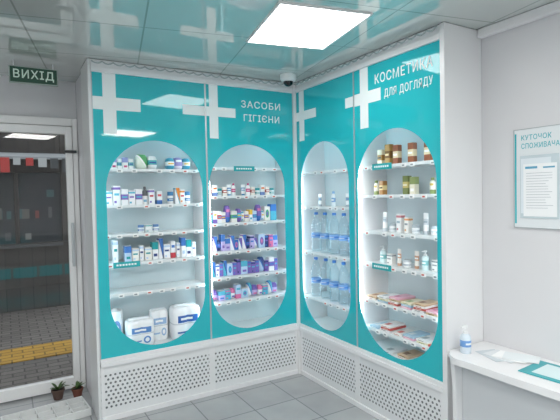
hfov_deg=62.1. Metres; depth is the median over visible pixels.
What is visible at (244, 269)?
carton
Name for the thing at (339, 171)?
shelf
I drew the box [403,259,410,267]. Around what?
jar
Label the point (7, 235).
magazine
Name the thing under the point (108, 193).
carton
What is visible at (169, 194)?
jar
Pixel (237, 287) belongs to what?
carton
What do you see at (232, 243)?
carton
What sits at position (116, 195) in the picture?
carton
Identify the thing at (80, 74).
wall
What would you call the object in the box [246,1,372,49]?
ceiling light panel
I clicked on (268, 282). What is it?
pack
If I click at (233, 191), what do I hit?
lotion bottle
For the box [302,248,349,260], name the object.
shelf
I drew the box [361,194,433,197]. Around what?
shelf
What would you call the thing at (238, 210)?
pack
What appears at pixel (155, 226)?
jar
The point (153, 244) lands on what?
carton
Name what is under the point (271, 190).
jar
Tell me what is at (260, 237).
carton
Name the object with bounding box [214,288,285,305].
shelf
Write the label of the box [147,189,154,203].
carton
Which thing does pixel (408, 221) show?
carton
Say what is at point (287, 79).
security camera
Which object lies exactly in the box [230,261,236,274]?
carton
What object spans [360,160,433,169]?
shelf
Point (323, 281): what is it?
water bottle
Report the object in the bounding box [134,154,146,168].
pack
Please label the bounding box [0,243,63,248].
countertop
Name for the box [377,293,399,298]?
carton
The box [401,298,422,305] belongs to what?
carton
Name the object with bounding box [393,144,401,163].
jar
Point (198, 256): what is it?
shelf
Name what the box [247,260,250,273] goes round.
carton
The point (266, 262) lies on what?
carton
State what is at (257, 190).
jar
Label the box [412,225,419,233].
jar
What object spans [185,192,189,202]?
jar
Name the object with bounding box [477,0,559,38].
trim
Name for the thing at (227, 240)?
carton
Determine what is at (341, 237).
water bottle
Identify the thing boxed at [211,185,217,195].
carton
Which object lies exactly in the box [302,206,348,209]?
shelf
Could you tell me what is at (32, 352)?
paving strip
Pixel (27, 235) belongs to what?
magazine
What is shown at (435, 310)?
carton
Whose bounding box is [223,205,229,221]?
pack
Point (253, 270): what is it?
carton
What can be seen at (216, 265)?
carton
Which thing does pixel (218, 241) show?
pack
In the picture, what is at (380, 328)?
carton
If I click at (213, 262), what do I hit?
carton
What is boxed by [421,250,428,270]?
pump bottle
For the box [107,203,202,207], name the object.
shelf
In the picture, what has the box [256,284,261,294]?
pack
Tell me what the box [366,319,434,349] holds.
shelf
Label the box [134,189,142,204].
carton
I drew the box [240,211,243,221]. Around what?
pack
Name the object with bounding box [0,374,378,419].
floor
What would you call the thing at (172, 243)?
carton
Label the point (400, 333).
carton
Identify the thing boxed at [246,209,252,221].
carton
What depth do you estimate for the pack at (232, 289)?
3.70 m
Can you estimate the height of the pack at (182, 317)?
0.252 m
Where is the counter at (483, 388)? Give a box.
[448,341,559,419]
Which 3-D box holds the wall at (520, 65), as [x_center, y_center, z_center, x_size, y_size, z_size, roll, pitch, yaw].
[1.595,0.188,2.135,0.120,2.420,5.450,-2,2,-30]
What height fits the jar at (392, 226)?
0.055 m
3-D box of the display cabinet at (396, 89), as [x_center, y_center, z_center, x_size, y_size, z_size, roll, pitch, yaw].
[0.847,0.178,2.970,0.317,2.417,0.782,-2,2,-30]
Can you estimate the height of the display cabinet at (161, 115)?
2.417 m
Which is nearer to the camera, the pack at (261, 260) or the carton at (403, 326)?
the carton at (403, 326)
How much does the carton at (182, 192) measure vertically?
0.105 m
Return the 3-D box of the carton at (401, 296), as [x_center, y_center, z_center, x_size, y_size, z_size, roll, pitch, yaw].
[0.799,0.569,3.039,0.150,0.013,0.088,-2,2,-29]
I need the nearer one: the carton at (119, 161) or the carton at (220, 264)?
the carton at (119, 161)
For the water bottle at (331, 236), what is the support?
on the display cabinet at (324, 103)
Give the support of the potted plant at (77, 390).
on the floor
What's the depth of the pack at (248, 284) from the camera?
3.77 m
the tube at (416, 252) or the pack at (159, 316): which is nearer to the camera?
the tube at (416, 252)
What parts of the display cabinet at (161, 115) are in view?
cabinet end panel, rail, panel, rail, panel, panel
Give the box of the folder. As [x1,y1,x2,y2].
[518,360,559,383]
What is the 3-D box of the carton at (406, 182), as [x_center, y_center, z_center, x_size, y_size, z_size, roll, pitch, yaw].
[0.815,-0.159,2.978,0.040,0.121,0.045,-2,2,-30]
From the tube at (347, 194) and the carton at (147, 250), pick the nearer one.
the carton at (147, 250)
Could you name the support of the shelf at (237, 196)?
attached to the display cabinet at (249, 125)
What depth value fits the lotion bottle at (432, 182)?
2.77 m
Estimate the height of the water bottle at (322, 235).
0.323 m
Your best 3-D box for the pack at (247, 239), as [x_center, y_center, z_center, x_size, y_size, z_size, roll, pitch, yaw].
[-0.271,0.271,3.779,0.029,0.084,0.070,-2,2,-29]
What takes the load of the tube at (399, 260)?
on the display cabinet at (396, 89)
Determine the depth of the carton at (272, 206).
3.87 m
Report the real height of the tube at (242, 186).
0.090 m
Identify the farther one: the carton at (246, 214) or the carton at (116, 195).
the carton at (246, 214)
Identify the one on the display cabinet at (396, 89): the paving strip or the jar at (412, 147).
the jar at (412, 147)
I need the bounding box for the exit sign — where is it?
[8,60,57,86]
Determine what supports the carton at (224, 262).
on the display cabinet at (249, 125)
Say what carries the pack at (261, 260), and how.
on the display cabinet at (249, 125)
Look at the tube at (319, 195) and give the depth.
3.79 m
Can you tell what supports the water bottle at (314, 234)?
on the display cabinet at (324, 103)
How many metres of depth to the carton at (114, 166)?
3.22 m
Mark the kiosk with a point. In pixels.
(34, 247)
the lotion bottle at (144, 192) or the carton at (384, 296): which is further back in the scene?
the lotion bottle at (144, 192)
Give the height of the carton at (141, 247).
0.109 m
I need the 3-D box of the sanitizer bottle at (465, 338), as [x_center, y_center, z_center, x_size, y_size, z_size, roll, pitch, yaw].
[1.010,0.702,2.532,0.058,0.150,0.058,-1,2,10]
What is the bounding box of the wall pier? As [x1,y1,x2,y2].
[76,76,90,394]
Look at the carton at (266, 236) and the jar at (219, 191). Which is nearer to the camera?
the jar at (219, 191)
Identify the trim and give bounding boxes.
[292,83,300,373]
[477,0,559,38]
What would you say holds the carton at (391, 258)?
on the display cabinet at (396, 89)
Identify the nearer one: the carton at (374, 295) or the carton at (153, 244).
the carton at (374, 295)
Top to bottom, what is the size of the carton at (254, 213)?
0.085 m
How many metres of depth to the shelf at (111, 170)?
3.33 m
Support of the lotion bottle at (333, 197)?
on the display cabinet at (324, 103)
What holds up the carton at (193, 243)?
on the display cabinet at (161, 115)
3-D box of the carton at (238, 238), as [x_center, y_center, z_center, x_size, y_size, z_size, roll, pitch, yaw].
[-0.332,0.269,3.747,0.031,0.093,0.060,-2,2,-32]
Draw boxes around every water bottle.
[311,212,321,250]
[311,257,321,294]
[320,212,330,252]
[321,258,331,298]
[329,213,339,253]
[329,260,339,300]
[338,213,349,255]
[338,262,349,304]
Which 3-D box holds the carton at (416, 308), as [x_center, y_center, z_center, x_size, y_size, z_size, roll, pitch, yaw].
[0.905,0.599,2.860,0.150,0.013,0.088,-2,2,-34]
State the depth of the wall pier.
3.60 m
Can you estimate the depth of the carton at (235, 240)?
3.70 m
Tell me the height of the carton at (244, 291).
0.074 m
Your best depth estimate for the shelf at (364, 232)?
2.98 m
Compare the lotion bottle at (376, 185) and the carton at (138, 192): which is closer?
the lotion bottle at (376, 185)
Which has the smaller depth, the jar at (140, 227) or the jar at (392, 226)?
the jar at (392, 226)
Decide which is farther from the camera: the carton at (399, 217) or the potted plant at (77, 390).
the potted plant at (77, 390)
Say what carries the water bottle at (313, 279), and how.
on the display cabinet at (324, 103)
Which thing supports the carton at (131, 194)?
on the display cabinet at (161, 115)
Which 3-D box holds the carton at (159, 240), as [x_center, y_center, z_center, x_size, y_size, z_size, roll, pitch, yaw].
[-0.884,0.282,3.425,0.032,0.151,0.060,-2,2,-30]
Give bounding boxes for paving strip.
[0,339,71,364]
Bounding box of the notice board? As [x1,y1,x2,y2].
[513,124,559,229]
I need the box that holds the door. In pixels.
[0,115,85,402]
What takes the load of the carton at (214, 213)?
on the display cabinet at (249, 125)
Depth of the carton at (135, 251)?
3.30 m
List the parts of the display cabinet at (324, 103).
panel, rail, rail, panel, panel, sliding door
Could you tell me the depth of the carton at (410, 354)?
2.97 m
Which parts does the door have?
handle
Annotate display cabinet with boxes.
[80,58,212,419]
[205,73,297,394]
[295,60,357,406]
[352,22,482,419]
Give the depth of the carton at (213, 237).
3.61 m
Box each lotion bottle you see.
[142,187,147,204]
[231,183,235,195]
[246,183,249,194]
[331,191,335,206]
[374,181,378,194]
[430,177,435,193]
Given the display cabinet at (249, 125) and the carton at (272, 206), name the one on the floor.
the display cabinet at (249, 125)
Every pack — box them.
[111,308,122,332]
[125,316,153,344]
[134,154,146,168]
[147,156,156,168]
[149,307,167,340]
[165,158,173,168]
[169,302,199,338]
[173,158,181,168]
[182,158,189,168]
[213,290,216,300]
[217,240,220,250]
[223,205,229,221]
[229,288,234,297]
[235,208,240,221]
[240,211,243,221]
[245,282,251,295]
[246,238,249,248]
[251,284,257,294]
[254,204,260,220]
[254,237,257,247]
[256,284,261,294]
[257,257,263,271]
[260,210,263,220]
[265,280,271,292]
[271,282,276,292]
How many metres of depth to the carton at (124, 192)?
3.25 m
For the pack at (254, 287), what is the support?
on the display cabinet at (249, 125)
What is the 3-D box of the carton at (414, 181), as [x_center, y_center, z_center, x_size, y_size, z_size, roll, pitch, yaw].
[0.840,-0.152,2.908,0.040,0.111,0.045,-2,2,-30]
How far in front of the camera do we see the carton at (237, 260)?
3.71 m
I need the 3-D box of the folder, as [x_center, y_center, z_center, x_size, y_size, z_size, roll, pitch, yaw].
[1.326,0.778,2.208,0.220,0.005,0.280,-2,2,-35]
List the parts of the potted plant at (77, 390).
pot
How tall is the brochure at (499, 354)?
0.002 m
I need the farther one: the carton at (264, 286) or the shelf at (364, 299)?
the carton at (264, 286)
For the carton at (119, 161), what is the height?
0.076 m
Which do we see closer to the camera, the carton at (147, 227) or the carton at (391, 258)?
the carton at (391, 258)
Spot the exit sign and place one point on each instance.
(17, 74)
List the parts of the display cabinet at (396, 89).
sliding door, panel, rail, rail, panel, panel, cabinet end panel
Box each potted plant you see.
[50,381,68,400]
[71,381,83,397]
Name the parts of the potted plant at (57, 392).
pot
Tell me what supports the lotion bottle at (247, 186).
on the display cabinet at (249, 125)
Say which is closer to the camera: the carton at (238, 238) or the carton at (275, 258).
the carton at (238, 238)
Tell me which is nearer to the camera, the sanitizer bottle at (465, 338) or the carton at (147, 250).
the sanitizer bottle at (465, 338)
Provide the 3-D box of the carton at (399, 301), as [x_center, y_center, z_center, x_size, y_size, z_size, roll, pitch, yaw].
[0.799,0.582,3.040,0.150,0.013,0.088,-2,2,-33]
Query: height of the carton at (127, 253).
0.112 m
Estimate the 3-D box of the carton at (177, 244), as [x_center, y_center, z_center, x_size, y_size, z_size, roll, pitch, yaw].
[-0.771,0.299,3.489,0.029,0.109,0.060,-2,2,-32]
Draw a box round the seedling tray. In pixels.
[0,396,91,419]
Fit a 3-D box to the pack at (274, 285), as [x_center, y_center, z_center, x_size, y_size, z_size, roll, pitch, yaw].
[-0.060,0.651,3.923,0.052,0.086,0.070,-2,2,-29]
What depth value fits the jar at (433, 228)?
2.76 m
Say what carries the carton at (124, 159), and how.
on the display cabinet at (161, 115)
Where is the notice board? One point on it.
(536, 149)
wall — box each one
[0,75,85,370]
[80,74,91,397]
[481,13,559,362]
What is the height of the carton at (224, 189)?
0.071 m
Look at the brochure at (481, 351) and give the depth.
2.48 m
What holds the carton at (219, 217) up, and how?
on the display cabinet at (249, 125)
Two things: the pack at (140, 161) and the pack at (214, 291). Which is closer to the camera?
the pack at (140, 161)
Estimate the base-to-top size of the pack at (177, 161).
0.095 m
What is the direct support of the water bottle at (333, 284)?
on the display cabinet at (324, 103)
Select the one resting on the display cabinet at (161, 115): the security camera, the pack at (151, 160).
the pack at (151, 160)
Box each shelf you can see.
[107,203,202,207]
[108,228,202,237]
[109,169,198,172]
[109,254,203,264]
[110,279,204,297]
[210,195,283,198]
[211,219,284,225]
[212,244,285,254]
[212,266,285,280]
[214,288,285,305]
[216,167,280,170]
[302,168,347,174]
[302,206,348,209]
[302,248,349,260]
[304,291,349,310]
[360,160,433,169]
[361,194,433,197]
[361,229,436,239]
[362,260,437,276]
[362,297,437,320]
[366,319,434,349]
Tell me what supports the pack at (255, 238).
on the display cabinet at (249, 125)
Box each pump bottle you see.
[380,245,386,262]
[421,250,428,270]
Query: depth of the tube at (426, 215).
2.84 m
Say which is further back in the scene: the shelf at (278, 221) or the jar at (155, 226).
the shelf at (278, 221)
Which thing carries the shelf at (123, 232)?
attached to the display cabinet at (161, 115)
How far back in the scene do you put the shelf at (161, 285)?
3.44 m
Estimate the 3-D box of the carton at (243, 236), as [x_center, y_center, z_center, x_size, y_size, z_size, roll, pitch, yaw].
[-0.301,0.256,3.762,0.035,0.117,0.060,-2,2,-31]
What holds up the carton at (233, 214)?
on the display cabinet at (249, 125)
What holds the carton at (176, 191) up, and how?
on the display cabinet at (161, 115)
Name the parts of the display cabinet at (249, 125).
panel, rail, panel, rail, panel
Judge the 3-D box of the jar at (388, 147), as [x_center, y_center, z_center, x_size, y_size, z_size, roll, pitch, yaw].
[0.727,-0.366,3.098,0.040,0.141,0.046,-2,2,-29]
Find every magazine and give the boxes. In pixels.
[5,233,10,240]
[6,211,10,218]
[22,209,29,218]
[25,233,30,239]
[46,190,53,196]
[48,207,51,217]
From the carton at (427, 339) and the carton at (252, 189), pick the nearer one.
the carton at (427, 339)
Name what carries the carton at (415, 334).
on the carton
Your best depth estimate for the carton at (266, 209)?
3.85 m
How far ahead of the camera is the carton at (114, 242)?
3.24 m
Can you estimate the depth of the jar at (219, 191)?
3.64 m
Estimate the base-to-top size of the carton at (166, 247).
0.106 m
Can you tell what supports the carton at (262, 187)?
on the display cabinet at (249, 125)
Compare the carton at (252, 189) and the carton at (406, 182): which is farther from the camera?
the carton at (252, 189)
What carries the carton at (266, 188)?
on the display cabinet at (249, 125)
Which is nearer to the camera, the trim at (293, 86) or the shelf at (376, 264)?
the shelf at (376, 264)
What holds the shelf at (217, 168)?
attached to the display cabinet at (249, 125)
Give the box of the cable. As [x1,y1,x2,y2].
[91,26,436,84]
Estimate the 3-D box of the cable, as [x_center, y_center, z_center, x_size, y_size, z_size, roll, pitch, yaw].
[-0.067,-0.999,3.291,2.144,0.023,1.066,-1,2,13]
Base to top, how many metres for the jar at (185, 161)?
0.090 m
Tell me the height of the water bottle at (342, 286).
0.323 m
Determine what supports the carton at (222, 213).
on the display cabinet at (249, 125)
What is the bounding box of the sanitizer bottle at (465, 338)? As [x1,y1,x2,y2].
[460,325,470,353]
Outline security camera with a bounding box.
[280,73,295,86]
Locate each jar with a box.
[138,225,143,232]
[153,224,158,231]
[167,192,173,203]
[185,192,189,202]
[217,188,221,195]
[255,188,259,194]
[269,188,273,194]
[389,223,395,231]
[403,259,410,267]
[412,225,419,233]
[431,226,436,234]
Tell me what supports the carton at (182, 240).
on the display cabinet at (161, 115)
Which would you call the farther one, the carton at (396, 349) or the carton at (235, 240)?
the carton at (235, 240)
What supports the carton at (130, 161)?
on the display cabinet at (161, 115)
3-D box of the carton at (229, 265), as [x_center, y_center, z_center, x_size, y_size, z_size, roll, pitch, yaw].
[-0.410,0.471,3.706,0.045,0.096,0.060,-2,2,-31]
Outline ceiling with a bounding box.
[0,0,557,85]
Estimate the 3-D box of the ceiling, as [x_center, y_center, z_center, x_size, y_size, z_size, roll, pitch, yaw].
[-0.273,-0.995,1.224,4.240,0.080,5.820,-2,2,-30]
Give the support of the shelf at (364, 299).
attached to the display cabinet at (396, 89)
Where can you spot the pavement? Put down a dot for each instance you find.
(23, 328)
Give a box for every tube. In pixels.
[227,185,230,195]
[241,185,244,194]
[318,194,321,205]
[346,193,348,206]
[383,212,387,230]
[397,249,401,265]
[415,251,418,268]
[423,213,428,233]
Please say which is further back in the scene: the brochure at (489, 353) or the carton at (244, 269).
the carton at (244, 269)
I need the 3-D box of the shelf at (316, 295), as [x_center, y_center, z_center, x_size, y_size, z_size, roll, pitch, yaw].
[0.482,0.719,3.658,0.252,0.019,0.725,-2,2,-30]
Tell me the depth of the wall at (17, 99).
3.54 m
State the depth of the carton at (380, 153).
3.14 m
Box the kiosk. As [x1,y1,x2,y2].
[0,132,70,312]
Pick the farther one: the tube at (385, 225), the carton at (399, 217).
the tube at (385, 225)
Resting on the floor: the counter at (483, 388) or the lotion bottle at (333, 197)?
the counter at (483, 388)
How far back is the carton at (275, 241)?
3.89 m
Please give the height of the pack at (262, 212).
0.088 m
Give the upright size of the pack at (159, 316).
0.232 m
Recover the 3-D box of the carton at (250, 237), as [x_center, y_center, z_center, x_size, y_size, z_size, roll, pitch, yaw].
[-0.240,0.259,3.797,0.041,0.106,0.060,-2,2,-31]
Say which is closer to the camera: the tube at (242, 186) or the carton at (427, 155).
the carton at (427, 155)
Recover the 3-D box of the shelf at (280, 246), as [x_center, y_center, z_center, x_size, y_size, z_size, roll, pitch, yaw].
[-0.281,0.319,3.819,0.738,0.019,0.252,-2,2,-30]
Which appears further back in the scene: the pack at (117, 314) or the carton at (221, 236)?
the carton at (221, 236)
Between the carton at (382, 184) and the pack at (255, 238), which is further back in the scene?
the pack at (255, 238)
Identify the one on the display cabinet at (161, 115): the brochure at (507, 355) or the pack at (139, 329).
the pack at (139, 329)
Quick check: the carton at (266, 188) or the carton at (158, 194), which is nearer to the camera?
the carton at (158, 194)
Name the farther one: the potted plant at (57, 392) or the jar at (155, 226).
the potted plant at (57, 392)
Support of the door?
in the wall at (17, 99)
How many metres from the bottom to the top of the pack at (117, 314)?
0.274 m
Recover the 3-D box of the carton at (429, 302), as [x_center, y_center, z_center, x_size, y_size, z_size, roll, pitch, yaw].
[0.905,0.572,2.860,0.150,0.013,0.088,-2,2,-32]
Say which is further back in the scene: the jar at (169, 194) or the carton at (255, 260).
the carton at (255, 260)
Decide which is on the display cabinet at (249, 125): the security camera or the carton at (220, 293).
the carton at (220, 293)
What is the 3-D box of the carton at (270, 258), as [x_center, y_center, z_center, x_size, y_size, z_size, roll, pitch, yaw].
[-0.084,0.449,3.900,0.049,0.114,0.060,-2,2,-30]
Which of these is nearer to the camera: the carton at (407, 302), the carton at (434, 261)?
the carton at (434, 261)
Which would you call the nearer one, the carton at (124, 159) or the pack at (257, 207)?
the carton at (124, 159)
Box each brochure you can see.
[475,349,502,361]
[482,349,514,362]
[491,350,526,363]
[502,351,540,363]
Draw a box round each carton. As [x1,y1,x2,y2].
[106,191,112,205]
[111,159,116,168]
[111,186,120,204]
[111,240,118,262]
[117,159,121,168]
[120,189,128,204]
[121,157,127,168]
[123,245,131,261]
[128,159,132,168]
[128,191,134,204]
[131,248,138,260]
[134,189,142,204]
[138,245,143,260]
[144,224,151,231]
[144,247,151,259]
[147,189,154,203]
[150,241,157,259]
[155,191,161,203]
[156,238,162,258]
[163,243,169,258]
[169,241,175,257]
[173,188,179,203]
[175,242,180,257]
[179,237,185,256]
[180,190,184,202]
[186,239,191,256]
[191,241,195,255]
[210,211,216,222]
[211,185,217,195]
[211,236,216,251]
[212,261,215,276]
[215,264,219,276]
[217,211,221,222]
[217,263,222,276]
[217,290,225,300]
[219,234,224,250]
[220,260,226,275]
[221,187,226,195]
[221,212,225,222]
[222,288,230,299]
[225,238,229,250]
[227,262,232,275]
[228,235,234,249]
[229,211,236,221]
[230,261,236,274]
[233,283,240,298]
[234,239,237,249]
[234,258,240,274]
[235,237,241,249]
[239,234,245,248]
[241,260,247,273]
[241,287,247,297]
[243,211,248,221]
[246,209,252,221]
[247,235,254,248]
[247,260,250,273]
[250,187,254,194]
[251,261,255,272]
[252,211,256,220]
[252,259,258,272]
[255,233,264,247]
[258,185,264,194]
[260,284,267,294]
[261,206,269,220]
[263,259,268,270]
[265,187,268,194]
[265,235,268,246]
[266,234,272,246]
[266,256,273,270]
[267,204,275,219]
[273,235,277,246]
[274,257,277,269]
[367,292,388,298]
[370,322,386,328]
[377,149,384,163]
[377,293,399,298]
[379,181,386,194]
[380,321,404,328]
[380,328,405,332]
[381,325,405,330]
[383,345,407,354]
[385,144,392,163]
[387,253,395,264]
[389,294,415,300]
[389,298,414,302]
[392,328,414,336]
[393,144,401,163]
[396,214,404,232]
[396,354,419,359]
[397,349,423,358]
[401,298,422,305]
[403,176,411,193]
[403,330,429,338]
[404,217,412,232]
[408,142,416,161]
[409,177,418,193]
[413,299,437,306]
[413,304,437,308]
[414,306,437,311]
[416,334,434,343]
[424,143,432,160]
[426,308,437,314]
[432,259,437,271]
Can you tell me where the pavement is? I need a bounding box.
[0,304,72,388]
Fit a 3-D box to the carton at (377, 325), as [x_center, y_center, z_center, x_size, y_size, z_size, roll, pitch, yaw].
[0.708,0.795,3.208,0.150,0.013,0.088,-2,2,-27]
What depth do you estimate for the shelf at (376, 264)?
3.00 m
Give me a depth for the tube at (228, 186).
3.69 m
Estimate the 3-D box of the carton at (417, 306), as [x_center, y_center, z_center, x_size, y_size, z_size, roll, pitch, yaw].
[0.905,0.586,2.860,0.150,0.013,0.088,-2,2,-34]
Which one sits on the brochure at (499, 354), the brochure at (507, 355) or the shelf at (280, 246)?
the brochure at (507, 355)
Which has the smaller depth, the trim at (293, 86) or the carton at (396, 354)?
the carton at (396, 354)
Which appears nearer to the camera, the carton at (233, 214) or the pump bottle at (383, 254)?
the pump bottle at (383, 254)
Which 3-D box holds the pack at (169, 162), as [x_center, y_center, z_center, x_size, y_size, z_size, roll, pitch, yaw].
[-0.819,-0.340,3.447,0.055,0.090,0.090,-2,2,-30]
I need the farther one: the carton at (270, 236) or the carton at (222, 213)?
the carton at (270, 236)
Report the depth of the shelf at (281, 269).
3.72 m
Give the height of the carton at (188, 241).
0.128 m
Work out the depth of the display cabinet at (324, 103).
3.73 m
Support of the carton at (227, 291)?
on the display cabinet at (249, 125)

